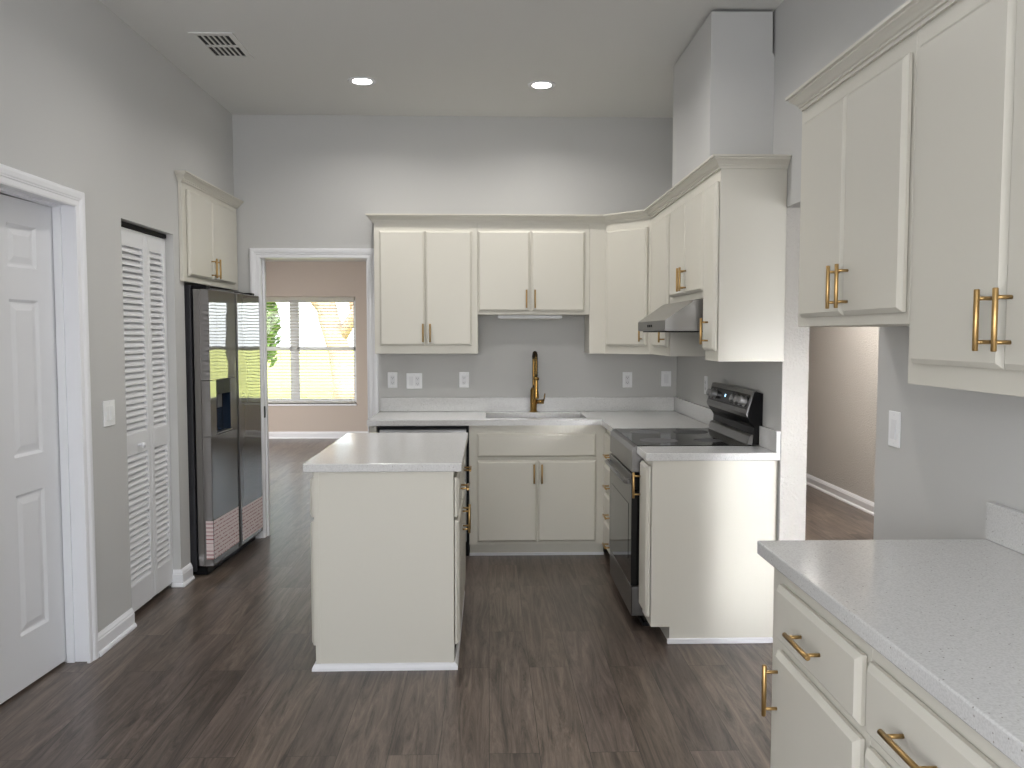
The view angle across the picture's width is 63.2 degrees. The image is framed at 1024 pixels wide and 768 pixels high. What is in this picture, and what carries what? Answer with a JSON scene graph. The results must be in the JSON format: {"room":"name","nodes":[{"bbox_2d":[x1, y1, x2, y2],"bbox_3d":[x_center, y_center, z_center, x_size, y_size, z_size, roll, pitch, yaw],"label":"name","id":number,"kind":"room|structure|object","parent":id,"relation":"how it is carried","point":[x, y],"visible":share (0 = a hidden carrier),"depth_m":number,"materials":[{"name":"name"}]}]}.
{"room":"kitchen","nodes":[
{"label":"kitchen","id":0,"kind":"room"},
{"bbox_2d":[0,0,233,632],"bbox_3d":[-2.298,-0.105,1.137,0.870,3.065,9.810,0,3,-2],"label":"wall","id":1,"kind":"structure","parent":0,"point":[89,106],"depth_m":4.05,"materials":[{"name":"grey paint"}]},
{"bbox_2d":[0,194,66,703],"bbox_3d":[-2.070,0.261,3.364,0.037,2.045,0.765,0,3,2],"label":"door","id":2,"kind":"structure","parent":1,"relation":"in","point":[32,596],"depth_m":3.52,"materials":[{"name":"white paint"}]},
{"bbox_2d":[0,163,98,662],"bbox_3d":[-1.978,0.231,3.356,0.152,2.130,0.888,0,3,-2],"label":"door frame","id":3,"kind":"structure","parent":1,"relation":"attached to","point":[62,214],"depth_m":3.74,"materials":[{"name":"white paint"}]},
{"bbox_2d":[103,400,114,426],"bbox_3d":[-1.937,0.140,4.008,0.010,0.122,0.118,0,3,-2],"label":"switch plate","id":4,"kind":"object","parent":1,"relation":"attached to","point":[108,406],"visible":1,"depth_m":4.00,"materials":[{"name":"white plastic"}]},
{"bbox_2d":[98,563,194,656],"bbox_3d":[-1.863,1.398,0.828,0.076,0.100,8.570,0,3,-2],"label":"baseboard","id":5,"kind":"structure","parent":1,"relation":"attached to","point":[123,625],"depth_m":4.14,"materials":[{"name":"white paint"}]},
{"bbox_2d":[121,221,172,611],"bbox_3d":[-2.005,0.174,4.549,0.075,2.043,0.686,0,3,-2],"label":"door","id":6,"kind":"structure","parent":1,"relation":"in","point":[143,249],"depth_m":4.58,"materials":[{"name":"white paint"}]},
{"bbox_2d":[178,181,237,289],"bbox_3d":[-2.231,-0.942,5.447,0.663,0.600,1.076,0,3,-2],"label":"upper cabinet","id":7,"kind":"object","parent":1,"relation":"attached to","point":[207,224],"visible":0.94,"depth_m":5.27,"materials":[{"name":"grey paint"}]},
{"bbox_2d":[174,170,243,208],"bbox_3d":[-1.949,-1.252,5.419,0.069,0.053,1.139,0,3,-2],"label":"crown molding","id":8,"kind":"structure","parent":7,"relation":"attached to","point":[184,176],"depth_m":5.28,"materials":[{"name":"grey paint"}]},
{"bbox_2d":[265,259,366,261],"bbox_3d":[-1.412,-1.622,9.249,6.900,0.070,6.270,0,3,-2],"label":"ceiling","id":9,"kind":"structure","parent":0,"point":[269,260],"depth_m":11.67,"materials":[{"name":"white paint"}]},
{"bbox_2d":[266,261,367,431],"bbox_3d":[-1.490,-0.489,12.105,6.900,2.530,0.300,0,3,-2],"label":"wall","id":10,"kind":"structure","parent":0,"point":[283,279],"depth_m":11.91,"materials":[{"name":"beige paint"}]},
{"bbox_2d":[266,298,356,405],"bbox_3d":[-3.117,-0.473,12.001,1.760,1.560,0.220,0,3,-2],"label":"window","id":11,"kind":"structure","parent":10,"relation":"in","point":[294,348],"depth_m":12.07,"materials":[{"name":"white paint"}]},
{"bbox_2d":[266,297,354,402],"bbox_3d":[-3.117,-0.487,12.000,1.700,1.528,0.060,0,3,-2],"label":"window blind","id":12,"kind":"object","parent":11,"relation":"attached to","point":[267,298],"visible":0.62,"depth_m":11.99,"materials":[{"name":"white plastic"}]},
{"bbox_2d":[269,431,367,438],"bbox_3d":[-1.460,0.733,12.015,6.630,0.100,0.026,0,3,-2],"label":"baseboard","id":13,"kind":"structure","parent":10,"relation":"attached to","point":[331,434],"depth_m":11.97,"materials":[{"name":"white paint"}]},
{"bbox_2d":[0,439,873,767],"bbox_3d":[-0.723,1.282,4.465,8.000,0.100,16.200,0,3,-2],"label":"floor","id":14,"kind":"structure","parent":0,"point":[555,670],"depth_m":3.55,"materials":[{"name":"brown wood"}]},
{"bbox_2d":[184,285,262,574],"bbox_3d":[-2.212,0.265,5.587,0.762,1.797,0.946,0,3,1],"label":"refrigerator","id":15,"kind":"object","parent":14,"relation":"on","point":[222,341],"visible":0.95,"depth_m":5.31,"materials":[{"name":"grey metal"}]},
{"bbox_2d":[369,426,377,432],"bbox_3d":[-0.928,0.703,5.831,0.049,0.894,0.605,0,3,-2],"label":"cabinet end panel","id":16,"kind":"object","parent":14,"relation":"on","point":[372,429],"visible":0.18,"depth_m":5.50,"materials":[{"name":"grey paint"}]},
{"bbox_2d":[310,457,471,671],"bbox_3d":[-0.581,0.798,4.235,0.742,0.894,1.112,0,3,-2],"label":"base cabinet","id":17,"kind":"object","parent":14,"relation":"on","point":[388,549],"visible":0.85,"depth_m":3.70,"materials":[{"name":"grey paint"}]},
{"bbox_2d":[303,433,467,471],"bbox_3d":[-0.582,0.332,4.208,0.692,0.037,1.152,0,3,-2],"label":"countertop","id":18,"kind":"structure","parent":17,"relation":"on","point":[353,452],"depth_m":3.94,"materials":[{"name":"white stone"}]},
{"bbox_2d":[378,426,469,555],"bbox_3d":[-0.597,0.710,5.792,0.604,0.885,0.613,0,3,-2],"label":"dishwasher","id":19,"kind":"object","parent":14,"relation":"on","point":[381,429],"visible":0.19,"depth_m":5.54,"materials":[{"name":"black metal"}]},
{"bbox_2d":[469,425,605,555],"bbox_3d":[0.163,0.703,5.830,0.911,0.894,0.668,0,3,-2],"label":"base cabinet","id":20,"kind":"object","parent":14,"relation":"on","point":[534,489],"visible":0.94,"depth_m":5.54,"materials":[{"name":"grey paint"}]},
{"bbox_2d":[367,411,708,431],"bbox_3d":[0.139,0.252,5.554,2.189,0.037,1.170,0,3,-2],"label":"countertop","id":21,"kind":"structure","parent":20,"relation":"on","point":[610,420],"depth_m":5.52,"materials":[{"name":"white stone"}]},
{"bbox_2d":[529,351,544,411],"bbox_3d":[0.186,-0.016,5.996,0.116,0.446,0.172,0,3,-2],"label":"kitchen faucet","id":22,"kind":"object","parent":21,"relation":"on","point":[534,393],"visible":1,"depth_m":6.04,"materials":[{"name":"gold metal"}]},
{"bbox_2d":[602,429,611,553],"bbox_3d":[0.906,0.735,5.300,0.667,0.894,0.556,0,3,-2],"label":"base cabinet","id":23,"kind":"object","parent":14,"relation":"on","point":[606,515],"visible":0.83,"depth_m":5.34,"materials":[{"name":"grey paint"}]},
{"bbox_2d":[605,382,762,625],"bbox_3d":[0.909,0.617,4.620,0.702,1.210,0.768,0,3,-2],"label":"range","id":24,"kind":"object","parent":14,"relation":"on","point":[737,411],"visible":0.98,"depth_m":4.47,"materials":[{"name":"black metal"}]},
{"bbox_2d":[616,428,751,445],"bbox_3d":[0.914,0.302,4.601,0.587,0.030,0.766,0,3,-2],"label":"cooktop","id":25,"kind":"object","parent":24,"relation":"in","point":[624,436],"depth_m":4.54,"materials":[{"name":"grey glass"}]},
{"bbox_2d":[632,459,777,643],"bbox_3d":[0.940,0.805,4.120,0.668,0.894,0.241,0,3,-2],"label":"base cabinet","id":26,"kind":"object","parent":14,"relation":"on","point":[703,579],"visible":0.97,"depth_m":4.01,"materials":[{"name":"grey paint"}]},
{"bbox_2d":[637,446,779,460],"bbox_3d":[0.954,0.340,4.086,0.641,0.037,0.256,0,3,-2],"label":"countertop","id":27,"kind":"structure","parent":26,"relation":"on","point":[649,453],"depth_m":3.97,"materials":[{"name":"white stone"}]},
{"bbox_2d":[761,567,872,767],"bbox_3d":[0.991,0.932,1.988,0.678,0.894,0.578,0,3,-2],"label":"base cabinet","id":28,"kind":"object","parent":14,"relation":"on","point":[820,665],"visible":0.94,"depth_m":1.92,"materials":[{"name":"grey paint"}]},
{"bbox_2d":[864,648,1019,767],"bbox_3d":[1.005,0.963,1.466,0.678,0.894,0.466,0,3,-2],"label":"base cabinet","id":29,"kind":"object","parent":14,"relation":"on","point":[907,727],"visible":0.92,"depth_m":1.47,"materials":[{"name":"grey paint"}]},
{"bbox_3d":[1.020,0.994,0.937,0.678,0.894,0.594,0,3,-2],"label":"base cabinet","id":30,"kind":"object","parent":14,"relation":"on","visible":0},
{"bbox_2d":[757,539,1023,767],"bbox_3d":[1.022,0.498,1.427,0.654,0.037,1.732,0,3,-2],"label":"countertop","id":31,"kind":"structure","parent":30,"relation":"on","point":[948,614],"depth_m":1.71,"materials":[{"name":"white stone"}]},
{"bbox_2d":[99,0,782,117],"bbox_3d":[-0.625,-1.691,1.150,4.220,0.100,9.930,0,3,-2],"label":"ceiling","id":32,"kind":"structure","parent":0,"point":[603,58],"depth_m":4.64,"materials":[{"name":"white paint"}]},
{"bbox_2d":[188,32,253,58],"bbox_3d":[-1.575,-1.838,4.527,0.230,0.008,0.400,0,3,-2],"label":"ceiling vent","id":33,"kind":"object","parent":32,"relation":"in","point":[219,45],"visible":1,"depth_m":4.51,"materials":[{"name":"white metal"}]},
{"bbox_2d":[348,76,375,85],"bbox_3d":[-0.929,-1.875,5.158,0.176,0.008,0.176,0,3,-2],"label":"recessed light","id":34,"kind":"object","parent":32,"relation":"in","point":[358,80],"visible":1,"depth_m":5.15,"materials":[{"name":"white glass"}]},
{"bbox_2d":[528,80,555,88],"bbox_3d":[0.187,-1.880,5.237,0.176,0.008,0.176,0,3,-2],"label":"recessed light","id":35,"kind":"object","parent":32,"relation":"in","point":[540,84],"visible":1,"depth_m":5.21,"materials":[{"name":"white glass"}]},
{"bbox_2d":[229,115,676,490],"bbox_3d":[-1.322,-0.402,6.122,6.900,3.065,0.120,0,3,-2],"label":"wall","id":36,"kind":"structure","parent":0,"point":[302,181],"depth_m":6.03,"materials":[{"name":"grey paint"}]},
{"bbox_2d":[249,248,378,537],"bbox_3d":[-1.437,0.072,6.136,0.917,2.117,0.142,0,3,-2],"label":"door frame","id":37,"kind":"structure","parent":36,"relation":"attached to","point":[255,254],"depth_m":6.06,"materials":[{"name":"white paint"}]},
{"bbox_2d":[388,372,397,387],"bbox_3d":[-0.874,-0.029,6.092,0.072,0.115,0.008,0,3,-2],"label":"wall outlet","id":38,"kind":"object","parent":36,"relation":"attached to","point":[392,376],"visible":1,"depth_m":6.09,"materials":[{"name":"white plastic"}]},
{"bbox_2d":[390,376,394,384],"bbox_3d":[-0.874,-0.029,6.090,0.034,0.067,0.002,0,3,-2],"label":"receptacle","id":39,"kind":"object","parent":38,"relation":"attached to","point":[392,378],"depth_m":6.09,"materials":[{"name":"grey plastic"}]},
{"bbox_2d":[406,373,421,388],"bbox_3d":[-0.716,-0.022,6.096,0.115,0.115,0.010,0,3,-2],"label":"switch plate","id":40,"kind":"object","parent":36,"relation":"attached to","point":[413,380],"visible":1,"depth_m":6.09,"materials":[{"name":"white plastic"}]},
{"bbox_2d":[415,376,419,385],"bbox_3d":[-0.693,-0.022,6.095,0.034,0.067,0.002,0,3,-2],"label":"receptacle","id":41,"kind":"object","parent":40,"relation":"attached to","point":[417,378],"depth_m":6.09,"materials":[{"name":"grey plastic"}]},
{"bbox_2d":[374,223,477,353],"bbox_3d":[-0.598,-0.674,5.881,0.713,0.914,0.366,0,3,-2],"label":"upper cabinet","id":42,"kind":"object","parent":36,"relation":"attached to","point":[426,274],"visible":0.99,"depth_m":5.74,"materials":[{"name":"grey paint"}]},
{"bbox_2d":[365,154,791,223],"bbox_3d":[0.387,-1.104,5.176,3.186,0.056,1.226,3,5,44],"label":"crown molding","id":43,"kind":"structure","parent":42,"relation":"attached to","point":[715,162],"depth_m":5.61,"materials":[{"name":"grey paint"}]},
{"bbox_2d":[459,372,468,387],"bbox_3d":[-0.352,-0.030,6.107,0.072,0.115,0.008,0,3,-2],"label":"wall outlet","id":44,"kind":"object","parent":36,"relation":"attached to","point":[463,376],"visible":1,"depth_m":6.11,"materials":[{"name":"white plastic"}]},
{"bbox_2d":[462,375,465,384],"bbox_3d":[-0.352,-0.029,6.105,0.034,0.067,0.002,0,3,-2],"label":"receptacle","id":45,"kind":"object","parent":44,"relation":"attached to","point":[463,376],"depth_m":6.10,"materials":[{"name":"grey plastic"}]},
{"bbox_2d":[478,223,589,315],"bbox_3d":[0.147,-0.811,5.894,0.778,0.643,0.366,0,3,-2],"label":"upper cabinet","id":46,"kind":"object","parent":36,"relation":"attached to","point":[524,268],"visible":0.99,"depth_m":5.75,"materials":[{"name":"grey paint"}]},
{"bbox_2d":[498,315,561,318],"bbox_3d":[0.128,-0.477,5.946,0.457,0.030,0.055,0,3,-2],"label":"light","id":47,"kind":"object","parent":46,"relation":"attached to","point":[499,316],"visible":1,"depth_m":5.92,"materials":[{"name":"white plastic"}]},
{"bbox_2d":[381,397,712,424],"bbox_3d":[0.145,0.182,5.551,2.179,0.102,1.170,0,3,-2],"label":"backsplash","id":48,"kind":"structure","parent":36,"relation":"attached to","point":[701,413],"depth_m":6.11,"materials":[{"name":"white stone"}]},
{"bbox_2d":[584,219,650,353],"bbox_3d":[0.882,-0.670,5.816,0.684,0.914,0.579,0,3,-2],"label":"upper cabinet","id":49,"kind":"object","parent":36,"relation":"attached to","point":[620,252],"visible":0.56,"depth_m":5.69,"materials":[{"name":"grey paint"}]},
{"bbox_2d":[622,372,631,387],"bbox_3d":[0.851,-0.031,6.141,0.072,0.115,0.008,0,3,-2],"label":"wall outlet","id":50,"kind":"object","parent":36,"relation":"attached to","point":[626,376],"visible":1,"depth_m":6.14,"materials":[{"name":"white plastic"}]},
{"bbox_2d":[625,375,629,383],"bbox_3d":[0.851,-0.030,6.138,0.034,0.067,0.002,0,3,-2],"label":"receptacle","id":51,"kind":"object","parent":50,"relation":"attached to","point":[627,377],"depth_m":6.14,"materials":[{"name":"grey plastic"}]},
{"bbox_2d":[661,371,670,386],"bbox_3d":[1.139,-0.038,6.147,0.075,0.115,0.010,0,3,-2],"label":"switch plate","id":52,"kind":"object","parent":36,"relation":"attached to","point":[665,375],"visible":1,"depth_m":6.14,"materials":[{"name":"white plastic"}]},
{"bbox_2d":[806,327,878,501],"bbox_3d":[2.321,-0.097,4.920,1.885,2.600,8.500,0,3,-2],"label":"wall","id":53,"kind":"structure","parent":0,"point":[843,361],"depth_m":7.49,"materials":[{"name":"grey paint"}]},
{"bbox_2d":[806,473,873,515],"bbox_3d":[3.049,1.146,5.064,0.026,0.100,8.180,0,3,-2],"label":"baseboard","id":54,"kind":"structure","parent":53,"relation":"attached to","point":[863,504],"depth_m":7.52,"materials":[{"name":"white paint"}]},
{"bbox_2d":[677,0,1023,540],"bbox_3d":[1.418,-0.111,1.241,0.125,3.065,9.810,0,3,-2],"label":"wall","id":55,"kind":"structure","parent":0,"point":[959,452],"depth_m":2.95,"materials":[{"name":"grey paint"}]},
{"bbox_2d":[638,299,702,331],"bbox_3d":[1.007,-0.366,4.555,0.504,0.164,0.758,0,3,-2],"label":"range hood","id":56,"kind":"object","parent":55,"relation":"attached to","point":[684,316],"visible":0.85,"depth_m":4.18,"materials":[{"name":"silver metal"}]},
{"bbox_2d":[650,204,704,355],"bbox_3d":[1.054,-0.637,5.233,0.374,0.911,0.618,0,3,-2],"label":"upper cabinet","id":57,"kind":"object","parent":55,"relation":"attached to","point":[661,343],"visible":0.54,"depth_m":5.02,"materials":[{"name":"grey paint"}]},
{"bbox_2d":[669,178,707,302],"bbox_3d":[1.074,-0.751,4.513,0.374,0.599,0.805,0,3,-2],"label":"upper cabinet","id":58,"kind":"object","parent":55,"relation":"attached to","point":[687,214],"visible":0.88,"depth_m":4.41,"materials":[{"name":"grey paint"}]},
{"bbox_2d":[672,11,774,186],"bbox_3d":[1.107,-1.442,4.454,0.312,0.785,0.825,0,3,-2],"label":"chase","id":59,"kind":"object","parent":58,"relation":"on","point":[723,80],"visible":0.73,"depth_m":4.05,"materials":[{"name":"grey paint"}]},
{"bbox_2d":[704,376,707,393],"bbox_3d":[1.237,0.007,5.316,0.008,0.115,0.072,0,3,-2],"label":"wall outlet","id":60,"kind":"object","parent":55,"relation":"attached to","point":[705,377],"visible":0.99,"depth_m":5.31,"materials":[{"name":"white plastic"}]},
{"bbox_2d":[699,169,786,361],"bbox_3d":[1.089,-0.566,4.003,0.374,0.908,0.234,0,3,-2],"label":"upper cabinet","id":61,"kind":"object","parent":55,"relation":"attached to","point":[745,210],"visible":0.99,"depth_m":3.89,"materials":[{"name":"grey paint"}]},
{"bbox_2d":[759,426,780,452],"bbox_3d":[1.266,0.269,4.091,0.020,0.102,0.254,0,3,-2],"label":"backsplash","id":62,"kind":"structure","parent":55,"relation":"attached to","point":[769,438],"depth_m":4.06,"materials":[{"name":"white stone"}]},
{"bbox_2d":[798,30,917,326],"bbox_3d":[1.134,-0.554,2.517,0.366,0.754,0.775,0,3,-2],"label":"upper cabinet","id":63,"kind":"object","parent":55,"relation":"attached to","point":[858,140],"visible":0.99,"depth_m":2.37,"materials":[{"name":"grey paint"}]},
{"bbox_2d":[785,0,959,110],"bbox_3d":[1.152,-0.920,2.079,0.353,0.056,1.666,0,3,-2],"label":"crown molding","id":64,"kind":"structure","parent":63,"relation":"attached to","point":[911,16],"depth_m":2.30,"materials":[{"name":"grey paint"}]},
{"bbox_2d":[888,410,900,447],"bbox_3d":[1.306,0.154,2.847,0.010,0.122,0.078,0,3,-2],"label":"switch plate","id":65,"kind":"object","parent":55,"relation":"attached to","point":[894,430],"visible":1,"depth_m":2.84,"materials":[{"name":"white plastic"}]},
{"bbox_2d":[908,0,1023,396],"bbox_3d":[1.157,-0.429,1.705,0.366,0.908,0.860,0,3,-2],"label":"upper cabinet","id":66,"kind":"object","parent":55,"relation":"attached to","point":[966,326],"visible":1,"depth_m":1.84,"materials":[{"name":"grey paint"}]},
{"bbox_2d":[985,502,1023,554],"bbox_3d":[1.339,0.427,1.430,0.023,0.104,1.728,0,3,-2],"label":"backsplash","id":67,"kind":"structure","parent":55,"relation":"attached to","point":[1004,524],"depth_m":2.20,"materials":[{"name":"white stone"}]},
{"label":"outside","id":68,"kind":"structure","parent":0,"visible":0},
{"bbox_2d":[267,351,353,398],"bbox_3d":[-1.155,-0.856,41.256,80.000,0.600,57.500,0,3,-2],"label":"lawn","id":69,"kind":"structure","parent":68,"point":[280,365],"depth_m":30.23,"materials":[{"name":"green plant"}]},
{"bbox_2d":[266,302,281,367],"bbox_3d":[-6.283,-1.266,19.789,1.531,3.477,1.968,0,3,-2],"label":"shrub","id":70,"kind":"object","parent":69,"relation":"on","point":[269,317],"visible":0.09,"depth_m":19.72,"materials":[{"name":"green plant"}]},
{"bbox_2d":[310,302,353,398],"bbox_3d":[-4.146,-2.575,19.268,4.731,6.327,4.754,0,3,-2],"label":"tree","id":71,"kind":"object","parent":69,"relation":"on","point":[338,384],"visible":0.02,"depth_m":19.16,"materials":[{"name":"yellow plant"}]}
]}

